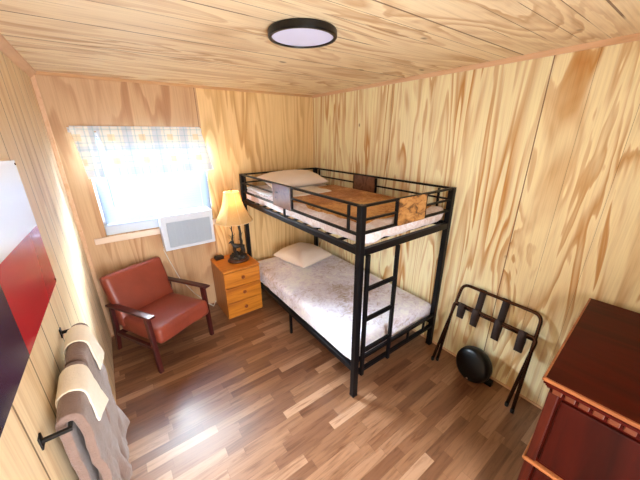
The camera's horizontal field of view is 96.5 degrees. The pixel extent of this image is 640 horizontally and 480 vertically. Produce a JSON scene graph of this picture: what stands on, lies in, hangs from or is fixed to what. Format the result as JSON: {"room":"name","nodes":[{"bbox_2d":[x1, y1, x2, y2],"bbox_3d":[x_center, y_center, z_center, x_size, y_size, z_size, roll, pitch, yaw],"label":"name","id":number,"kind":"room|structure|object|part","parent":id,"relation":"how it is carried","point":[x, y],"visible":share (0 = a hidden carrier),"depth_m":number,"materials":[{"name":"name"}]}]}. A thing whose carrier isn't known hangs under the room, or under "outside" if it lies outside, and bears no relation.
{"room":"cabin bedroom","nodes":[
{"label":"cabin bedroom","id":0,"kind":"room"},
{"bbox_2d":[0,51,115,479],"bbox_3d":[-1.054,0.425,1.036,0.100,2.435,4.180,-15,25,-34],"label":"wall","id":1,"kind":"structure","parent":0,"point":[24,138],"depth_m":1.42,"materials":[{"name":"brown wood"}]},
{"bbox_2d":[0,33,35,76],"bbox_3d":[-1.003,-0.712,0.664,0.045,0.045,3.980,-15,25,-34],"label":"trim","id":2,"kind":"structure","parent":1,"relation":"attached to","point":[6,48],"depth_m":1.67,"materials":[{"name":"brown wood"}]},
{"bbox_2d":[0,160,55,436],"bbox_3d":[-0.994,0.045,0.911,0.011,0.613,1.026,-15,25,-34],"label":"flag","id":3,"kind":"object","parent":1,"relation":"attached to","point":[27,277],"visible":1,"depth_m":0.95,"materials":[{"name":"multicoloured fabric"}]},
{"bbox_2d":[37,327,72,450],"bbox_3d":[-0.952,0.490,1.067,0.072,0.044,0.628,-15,25,-34],"label":"towel bar","id":4,"kind":"object","parent":1,"relation":"attached to","point":[41,440],"visible":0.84,"depth_m":0.84,"materials":[{"name":"black metal"}]},
{"bbox_3d":[-0.801,0.580,0.821,0.005,0.044,0.028,-15,25,-34],"label":"wall plate","id":5,"kind":"part","parent":4,"relation":"part of","materials":[{"name":"black metal"}]},
{"bbox_3d":[-0.773,0.572,0.841,0.069,0.012,0.012,-15,25,-34],"label":"arm","id":6,"kind":"part","parent":4,"relation":"part of","materials":[{"name":"black metal"}]},
{"bbox_2d":[55,361,131,479],"bbox_3d":[-0.830,0.786,1.078,0.106,0.640,0.299,-15,25,-34],"label":"bath towel","id":7,"kind":"object","parent":4,"relation":"hanging from","point":[92,449],"visible":0.8,"depth_m":0.95,"materials":[{"name":"fabric"}]},
{"bbox_2d":[55,364,108,420],"bbox_3d":[-0.853,0.572,1.029,0.110,0.215,0.140,-15,25,-34],"label":"hand towel","id":8,"kind":"object","parent":7,"relation":"on","point":[76,377],"visible":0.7,"depth_m":1.01,"materials":[{"name":"beige fabric"}]},
{"bbox_2d":[65,323,129,461],"bbox_3d":[-1.001,0.736,1.311,0.106,0.700,0.333,-15,25,-34],"label":"bath towel","id":9,"kind":"object","parent":4,"relation":"hanging from","point":[76,351],"visible":0.36,"depth_m":1.26,"materials":[{"name":"fabric"}]},
{"bbox_2d":[63,325,104,369],"bbox_3d":[-1.029,0.478,1.247,0.108,0.188,0.130,-15,25,-34],"label":"hand towel","id":10,"kind":"object","parent":9,"relation":"on","point":[76,333],"visible":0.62,"depth_m":1.23,"materials":[{"name":"beige fabric"}]},
{"bbox_2d":[35,75,313,330],"bbox_3d":[-1.169,-0.420,3.333,2.612,2.435,0.100,-15,25,-34],"label":"wall","id":11,"kind":"structure","parent":0,"point":[242,132],"depth_m":3.06,"materials":[{"name":"brown wood"}]},
{"bbox_2d":[30,75,114,336],"bbox_3d":[-2.177,-0.123,2.579,0.030,2.411,0.012,-15,25,-34],"label":"trim","id":12,"kind":"structure","parent":11,"relation":"attached to","point":[33,79],"depth_m":2.48,"materials":[{"name":"brown wood"}]},
{"bbox_2d":[91,132,215,244],"bbox_3d":[-1.668,-0.550,2.865,1.160,0.992,0.097,-15,25,-34],"label":"window","id":13,"kind":"structure","parent":11,"relation":"in","point":[116,238],"depth_m":2.77,"materials":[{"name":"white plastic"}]},
{"bbox_2d":[94,133,211,226],"bbox_3d":[-1.628,-0.618,2.835,0.990,0.840,0.054,-15,25,-34],"label":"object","id":14,"kind":"structure","parent":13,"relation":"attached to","point":[133,199],"depth_m":2.83,"materials":[{"name":"white glass"}]},
{"bbox_3d":[-1.630,-0.236,2.982,0.984,0.022,0.024,-15,25,-34],"label":"rail","id":15,"kind":"part","parent":14,"relation":"part of","materials":[{"name":"white"}]},
{"bbox_3d":[-1.643,-0.101,2.998,1.160,0.057,0.022,-15,25,-34],"label":"sill","id":16,"kind":"part","parent":13,"relation":"part of","materials":[{"name":"brown wood"}]},
{"bbox_2d":[104,211,212,234],"bbox_3d":[-1.648,-0.196,3.014,1.006,0.102,0.008,-15,25,-34],"label":"board","id":17,"kind":"object","parent":13,"relation":"attached to","point":[125,228],"visible":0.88,"depth_m":2.85,"materials":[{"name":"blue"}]},
{"bbox_2d":[157,207,214,250],"bbox_3d":[-1.413,-0.129,3.041,0.500,0.369,0.166,-15,25,-34],"label":"window air conditioner","id":18,"kind":"object","parent":13,"relation":"attached to","point":[179,229],"visible":1,"depth_m":2.97,"materials":[{"name":"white plastic"}]},
{"bbox_2d":[166,217,211,246],"bbox_3d":[-1.366,-0.092,3.004,0.430,0.266,0.025,-15,25,-34],"label":"grille","id":19,"kind":"object","parent":18,"relation":"attached to","point":[187,231],"depth_m":2.99,"materials":[{"name":"grey plastic"}]},
{"bbox_2d":[163,248,215,305],"bbox_3d":[-1.468,0.408,3.274,0.455,0.922,0.077,-15,25,-34],"label":"power cord","id":20,"kind":"object","parent":18,"relation":"attached to","point":[164,248],"visible":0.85,"depth_m":3.20,"materials":[{"name":"beige plastic"}]},
{"bbox_2d":[35,71,311,96],"bbox_3d":[-1.143,-1.536,2.874,2.612,0.024,0.012,-15,25,-34],"label":"trim","id":21,"kind":"structure","parent":11,"relation":"attached to","point":[37,72],"depth_m":2.62,"materials":[{"name":"brown wood"}]},
{"bbox_2d":[0,0,639,94],"bbox_3d":[0.032,-1.039,1.354,2.812,0.080,4.180,-15,25,-34],"label":"ceiling","id":22,"kind":"structure","parent":0,"point":[214,43],"depth_m":1.43,"materials":[{"name":"brown wood"}]},
{"bbox_2d":[267,18,336,48],"bbox_3d":[-0.083,-0.979,1.365,0.330,0.032,0.330,-15,25,-34],"label":"ceiling light","id":23,"kind":"object","parent":22,"relation":"in","point":[302,33],"visible":1,"depth_m":1.31,"materials":[{"name":"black plastic"}]},
{"bbox_2d":[272,28,332,45],"bbox_3d":[-0.083,-0.974,1.367,0.293,0.010,0.293,-15,25,-34],"label":"diffuser","id":24,"kind":"object","parent":23,"relation":"attached to","point":[280,36],"depth_m":1.35,"materials":[{"name":"white plastic"}]},
{"bbox_2d":[111,286,541,479],"bbox_3d":[0.046,1.322,2.222,2.812,0.080,4.180,-15,25,-34],"label":"floor","id":25,"kind":"structure","parent":0,"point":[253,398],"depth_m":2.17,"materials":[{"name":"laminate"}]},
{"bbox_2d":[99,257,213,373],"bbox_3d":[-1.553,0.665,2.775,0.744,0.789,0.634,10,23,26],"label":"armchair","id":26,"kind":"object","parent":25,"relation":"on","point":[142,299],"visible":1,"depth_m":2.67,"materials":[{"name":"red leather"}]},
{"bbox_3d":[-1.935,0.829,2.704,0.122,0.535,0.036,10,23,26],"label":"leg","id":27,"kind":"part","parent":26,"relation":"part of","materials":[{"name":"brown wood"}]},
{"bbox_3d":[-1.652,0.613,2.466,0.655,0.079,0.060,10,23,26],"label":"arm","id":28,"kind":"part","parent":26,"relation":"part of","materials":[{"name":"brown wood"}]},
{"bbox_3d":[-1.671,0.906,2.585,0.570,0.079,0.028,10,23,26],"label":"rail","id":29,"kind":"part","parent":26,"relation":"part of","materials":[{"name":"brown wood"}]},
{"bbox_3d":[-1.776,0.489,2.835,0.240,0.497,0.562,10,23,26],"label":"backrest","id":30,"kind":"part","parent":26,"relation":"part of","materials":[{"name":"brown leather"}]},
{"bbox_3d":[-1.422,0.901,2.444,0.068,0.572,0.036,10,23,26],"label":"leg","id":31,"kind":"part","parent":26,"relation":"part of","materials":[{"name":"brown wood"}]},
{"bbox_3d":[-1.498,0.722,2.767,0.623,0.213,0.536,10,23,26],"label":"seat","id":32,"kind":"part","parent":26,"relation":"part of","materials":[{"name":"brown leather"}]},
{"bbox_3d":[-1.386,0.436,2.943,0.655,0.079,0.060,10,23,26],"label":"arm","id":33,"kind":"part","parent":26,"relation":"part of","materials":[{"name":"brown wood"}]},
{"bbox_3d":[-1.156,0.725,2.921,0.068,0.572,0.036,10,23,26],"label":"leg","id":34,"kind":"part","parent":26,"relation":"part of","materials":[{"name":"brown wood"}]},
{"bbox_2d":[210,252,262,318],"bbox_3d":[-0.984,0.530,3.407,0.422,0.600,0.480,-15,25,-34],"label":"nightstand","id":35,"kind":"object","parent":25,"relation":"on","point":[237,286],"visible":0.98,"depth_m":3.24,"materials":[{"name":"brown wood"}]},
{"bbox_2d":[214,255,223,260],"bbox_3d":[-1.190,0.206,3.366,0.096,0.038,0.068,-19,27,-41],"label":"box","id":36,"kind":"object","parent":35,"relation":"on","point":[218,257],"visible":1,"depth_m":3.35,"materials":[{"name":"black plastic"}]},
{"bbox_2d":[215,189,252,263],"bbox_3d":[-0.952,-0.157,3.196,0.406,0.834,0.406,-6,21,-15],"label":"table lamp","id":37,"kind":"object","parent":35,"relation":"on","point":[233,212],"visible":1,"depth_m":3.04,"materials":[{"name":"brown fabric"}]},
{"bbox_3d":[-0.953,-0.365,3.119,0.416,0.322,0.416,-15,25,-34],"label":"lamp shade","id":38,"kind":"part","parent":37,"relation":"part of","materials":[{"name":"fabric"}]},
{"bbox_3d":[-0.866,0.413,3.191,0.410,0.178,0.021,-15,25,-34],"label":"drawer","id":39,"kind":"part","parent":35,"relation":"part of","materials":[{"name":"brown wood"}]},
{"bbox_3d":[-0.865,0.588,3.255,0.410,0.182,0.021,-15,25,-34],"label":"drawer","id":40,"kind":"part","parent":35,"relation":"part of","materials":[{"name":"brown wood"}]},
{"bbox_3d":[-0.864,0.764,3.320,0.410,0.182,0.021,-15,25,-34],"label":"drawer","id":41,"kind":"part","parent":35,"relation":"part of","materials":[{"name":"brown wood"}]},
{"bbox_2d":[239,167,456,397],"bbox_3d":[0.109,0.146,3.039,1.067,1.562,2.005,-15,25,-34],"label":"bunk bed","id":42,"kind":"object","parent":25,"relation":"on","point":[411,208],"visible":0.65,"depth_m":2.25,"materials":[{"name":"black metal"}]},
{"bbox_3d":[-0.882,-0.016,3.498,0.045,1.553,0.045,-15,25,-34],"label":"post","id":43,"kind":"part","parent":42,"relation":"part of","materials":[{"name":"black metal"}]},
{"bbox_3d":[-0.476,-0.848,3.514,0.975,0.017,0.022,-15,25,-34],"label":"guard rail","id":44,"kind":"part","parent":42,"relation":"part of","materials":[{"name":"black metal"}]},
{"bbox_3d":[-0.345,-0.389,2.555,0.014,0.206,0.312,-15,25,-34],"label":"wood panel","id":45,"kind":"part","parent":42,"relation":"part of","materials":[{"name":"grey wood"}]},
{"bbox_3d":[-0.304,0.867,2.985,0.024,0.250,0.024,-15,25,-34],"label":"leg","id":46,"kind":"part","parent":42,"relation":"part of","materials":[{"name":"black metal"}]},
{"bbox_3d":[-0.312,-0.187,2.604,0.036,0.045,1.890,-15,25,-34],"label":"rail","id":47,"kind":"part","parent":42,"relation":"part of","materials":[{"name":"black metal"}]},
{"bbox_3d":[-0.315,-0.295,2.562,0.022,0.018,1.890,-15,25,-34],"label":"guard rail","id":48,"kind":"part","parent":42,"relation":"part of","materials":[{"name":"black metal"}]},
{"bbox_3d":[-0.316,-0.389,2.528,0.022,0.014,1.890,-15,25,-34],"label":"guard rail","id":49,"kind":"part","parent":42,"relation":"part of","materials":[{"name":"black metal"}]},
{"bbox_3d":[-0.316,-0.474,2.496,0.022,0.017,1.890,-15,25,-34],"label":"guard rail","id":50,"kind":"part","parent":42,"relation":"part of","materials":[{"name":"black metal"}]},
{"bbox_3d":[-0.306,0.737,2.944,0.036,0.045,1.890,-15,25,-34],"label":"rail","id":51,"kind":"part","parent":42,"relation":"part of","materials":[{"name":"black metal"}]},
{"bbox_3d":[-0.060,-0.229,4.063,0.045,1.553,0.045,-15,25,-34],"label":"post","id":52,"kind":"part","parent":42,"relation":"part of","materials":[{"name":"black metal"}]},
{"bbox_2d":[247,184,443,243],"bbox_3d":[0.100,-0.368,2.857,1.011,0.156,1.917,-15,25,-34],"label":"mattress","id":53,"kind":"object","parent":42,"relation":"on","point":[370,238],"visible":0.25,"depth_m":2.19,"materials":[{"name":"white fabric"}]},
{"bbox_2d":[247,185,330,196],"bbox_3d":[-0.351,-0.555,3.149,0.652,0.043,0.768,-15,25,-34],"label":"sheet","id":54,"kind":"object","parent":53,"relation":"on","point":[311,188],"visible":0.34,"depth_m":3.05,"materials":[{"name":"white fabric"}]},
{"bbox_2d":[257,169,328,187],"bbox_3d":[-0.319,-0.728,3.345,0.740,0.173,0.456,-13,23,-30],"label":"pillow","id":55,"kind":"object","parent":54,"relation":"on","point":[294,178],"visible":0.88,"depth_m":3.22,"materials":[{"name":"beige fabric"}]},
{"bbox_2d":[293,185,429,223],"bbox_3d":[0.216,-0.391,2.721,0.885,0.030,1.369,-15,25,-34],"label":"blanket","id":56,"kind":"object","parent":53,"relation":"on","point":[340,192],"visible":0.6,"depth_m":2.57,"materials":[{"name":"brown fabric"}]},
{"bbox_3d":[0.264,0.516,2.032,0.045,1.553,0.045,-15,25,-34],"label":"post","id":57,"kind":"part","parent":42,"relation":"part of","materials":[{"name":"black metal"}]},
{"bbox_3d":[0.484,-0.610,3.122,0.016,0.176,0.312,-15,25,-34],"label":"wood panel","id":58,"kind":"part","parent":42,"relation":"part of","materials":[{"name":"brown wood"}]},
{"bbox_3d":[0.509,-0.688,3.064,0.022,0.017,1.890,-15,25,-34],"label":"guard rail","id":59,"kind":"part","parent":42,"relation":"part of","materials":[{"name":"black metal"}]},
{"bbox_3d":[0.509,-0.603,3.095,0.022,0.014,1.890,-15,25,-34],"label":"guard rail","id":60,"kind":"part","parent":42,"relation":"part of","materials":[{"name":"black metal"}]},
{"bbox_3d":[0.680,0.932,2.504,0.975,0.030,0.030,-15,25,-34],"label":"rail","id":61,"kind":"part","parent":42,"relation":"part of","materials":[{"name":"black metal"}]},
{"bbox_3d":[0.680,0.820,2.461,0.975,0.026,0.026,-15,25,-34],"label":"rail","id":62,"kind":"part","parent":42,"relation":"part of","materials":[{"name":"black metal"}]},
{"bbox_3d":[0.673,-0.021,2.156,0.975,0.050,0.036,-15,25,-34],"label":"rail","id":63,"kind":"part","parent":42,"relation":"part of","materials":[{"name":"black metal"}]},
{"bbox_3d":[0.674,-0.144,2.108,0.975,0.018,0.022,-15,25,-34],"label":"guard rail","id":64,"kind":"part","parent":42,"relation":"part of","materials":[{"name":"black metal"}]},
{"bbox_2d":[393,316,421,334],"bbox_3d":[0.100,0.551,3.213,0.990,0.126,1.914,-15,25,-34],"label":"mattress","id":65,"kind":"object","parent":42,"relation":"on","point":[417,319],"visible":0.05,"depth_m":2.54,"materials":[{"name":"white fabric"}]},
{"bbox_2d":[257,254,430,359],"bbox_3d":[0.097,0.510,3.203,1.021,0.166,1.923,-15,25,-34],"label":"coverlet","id":66,"kind":"object","parent":65,"relation":"on","point":[321,293],"visible":0.62,"depth_m":2.80,"materials":[{"name":"white fabric"}]},
{"bbox_2d":[273,242,331,267],"bbox_3d":[-0.221,0.165,3.620,0.580,0.201,0.520,17,27,40],"label":"pillow","id":67,"kind":"object","parent":66,"relation":"on","point":[301,254],"visible":1,"depth_m":3.48,"materials":[{"name":"beige fabric"}]},
{"bbox_3d":[0.673,-0.229,2.077,0.975,0.014,0.022,-15,25,-34],"label":"guard rail","id":68,"kind":"part","parent":42,"relation":"part of","materials":[{"name":"black metal"}]},
{"bbox_3d":[0.673,-0.314,2.045,0.975,0.017,0.022,-15,25,-34],"label":"guard rail","id":69,"kind":"part","parent":42,"relation":"part of","materials":[{"name":"black metal"}]},
{"bbox_3d":[0.668,-0.221,2.065,0.310,0.194,0.014,-15,25,-34],"label":"wood panel","id":70,"kind":"part","parent":42,"relation":"part of","materials":[{"name":"brown wood"}]},
{"bbox_3d":[1.086,0.303,2.597,0.045,1.553,0.045,-15,25,-34],"label":"post","id":71,"kind":"part","parent":42,"relation":"part of","materials":[{"name":"black metal"}]},
{"bbox_2d":[456,346,492,386],"bbox_3d":[1.292,1.048,2.400,0.175,0.297,0.295,-15,25,-34],"label":"case","id":72,"kind":"object","parent":25,"relation":"on","point":[472,362],"visible":1,"depth_m":2.35,"materials":[{"name":"black plastic"}]},
{"bbox_2d":[431,284,542,413],"bbox_3d":[1.316,0.819,2.320,0.211,0.783,0.697,-15,25,-34],"label":"luggage rack","id":73,"kind":"object","parent":25,"relation":"on","point":[499,323],"visible":1,"depth_m":2.21,"materials":[{"name":"brown metal"}]},
{"bbox_2d":[517,298,639,479],"bbox_3d":[1.540,1.047,1.335,0.950,1.031,0.820,-16,26,-37],"label":"dresser","id":74,"kind":"object","parent":25,"relation":"on","point":[588,425],"visible":1,"depth_m":1.18,"materials":[{"name":"brown wood"}]},
{"bbox_3d":[1.203,1.224,1.101,0.018,0.205,0.670,-16,26,-37],"label":"drawer","id":75,"kind":"part","parent":74,"relation":"part of","materials":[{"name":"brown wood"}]},
{"bbox_3d":[1.543,1.008,1.323,0.921,0.018,0.780,-16,26,-37],"label":"waist moulding","id":76,"kind":"part","parent":74,"relation":"part of","materials":[{"name":"brown wood"}]},
{"bbox_3d":[1.201,0.912,0.986,0.018,0.360,0.670,-16,26,-37],"label":"drawer","id":77,"kind":"part","parent":74,"relation":"part of","materials":[{"name":"brown wood"}]},
{"bbox_3d":[1.539,0.570,1.161,0.945,0.015,0.820,-16,26,-37],"label":"edge moulding","id":78,"kind":"part","parent":74,"relation":"part of","materials":[{"name":"brown wood"}]},
{"bbox_3d":[1.542,0.590,1.170,0.939,0.027,0.808,-16,26,-37],"label":"cove moulding","id":79,"kind":"part","parent":74,"relation":"part of","materials":[{"name":"brown wood"}]},
{"bbox_3d":[1.529,0.616,1.180,0.892,0.024,0.768,-16,26,-37],"label":"dentil moulding","id":80,"kind":"part","parent":74,"relation":"part of","materials":[{"name":"brown wood"}]},
{"bbox_2d":[313,40,639,406],"bbox_3d":[1.131,-0.141,2.539,0.100,2.435,4.180,-15,25,-34],"label":"wall","id":81,"kind":"structure","parent":0,"point":[541,156],"depth_m":2.06,"materials":[{"name":"yellow wood"}]},
{"bbox_2d":[312,33,639,97],"bbox_3d":[1.077,-1.258,2.091,0.018,0.030,3.980,-15,25,-34],"label":"trim","id":82,"kind":"structure","parent":81,"relation":"attached to","point":[633,37],"depth_m":1.87,"materials":[{"name":"brown wood"}]},
{"bbox_2d":[412,329,542,409],"bbox_3d":[1.093,1.004,2.925,0.012,0.020,3.980,-15,25,-34],"label":"baseboard","id":83,"kind":"structure","parent":81,"relation":"attached to","point":[414,330],"depth_m":2.38,"materials":[{"name":"brown wood"}]},
{"bbox_3d":[-1.648,-1.018,2.642,1.070,0.040,0.050,-15,25,-34],"label":"curtain rod","id":84,"kind":"object","parent":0,"visible":0},
{"bbox_2d":[69,126,213,178],"bbox_3d":[-1.590,-0.834,2.699,1.110,0.445,0.045,-15,25,-34],"label":"valance","id":85,"kind":"object","parent":84,"relation":"hanging from","point":[132,151],"visible":1,"depth_m":2.65,"materials":[{"name":"white fabric"}]},
{"bbox_3d":[-1.972,-0.732,2.431,0.155,0.412,0.037,-15,25,-34],"label":"panel","id":86,"kind":"part","parent":85,"relation":"part of","materials":[{"name":"white fabric"}]}
]}

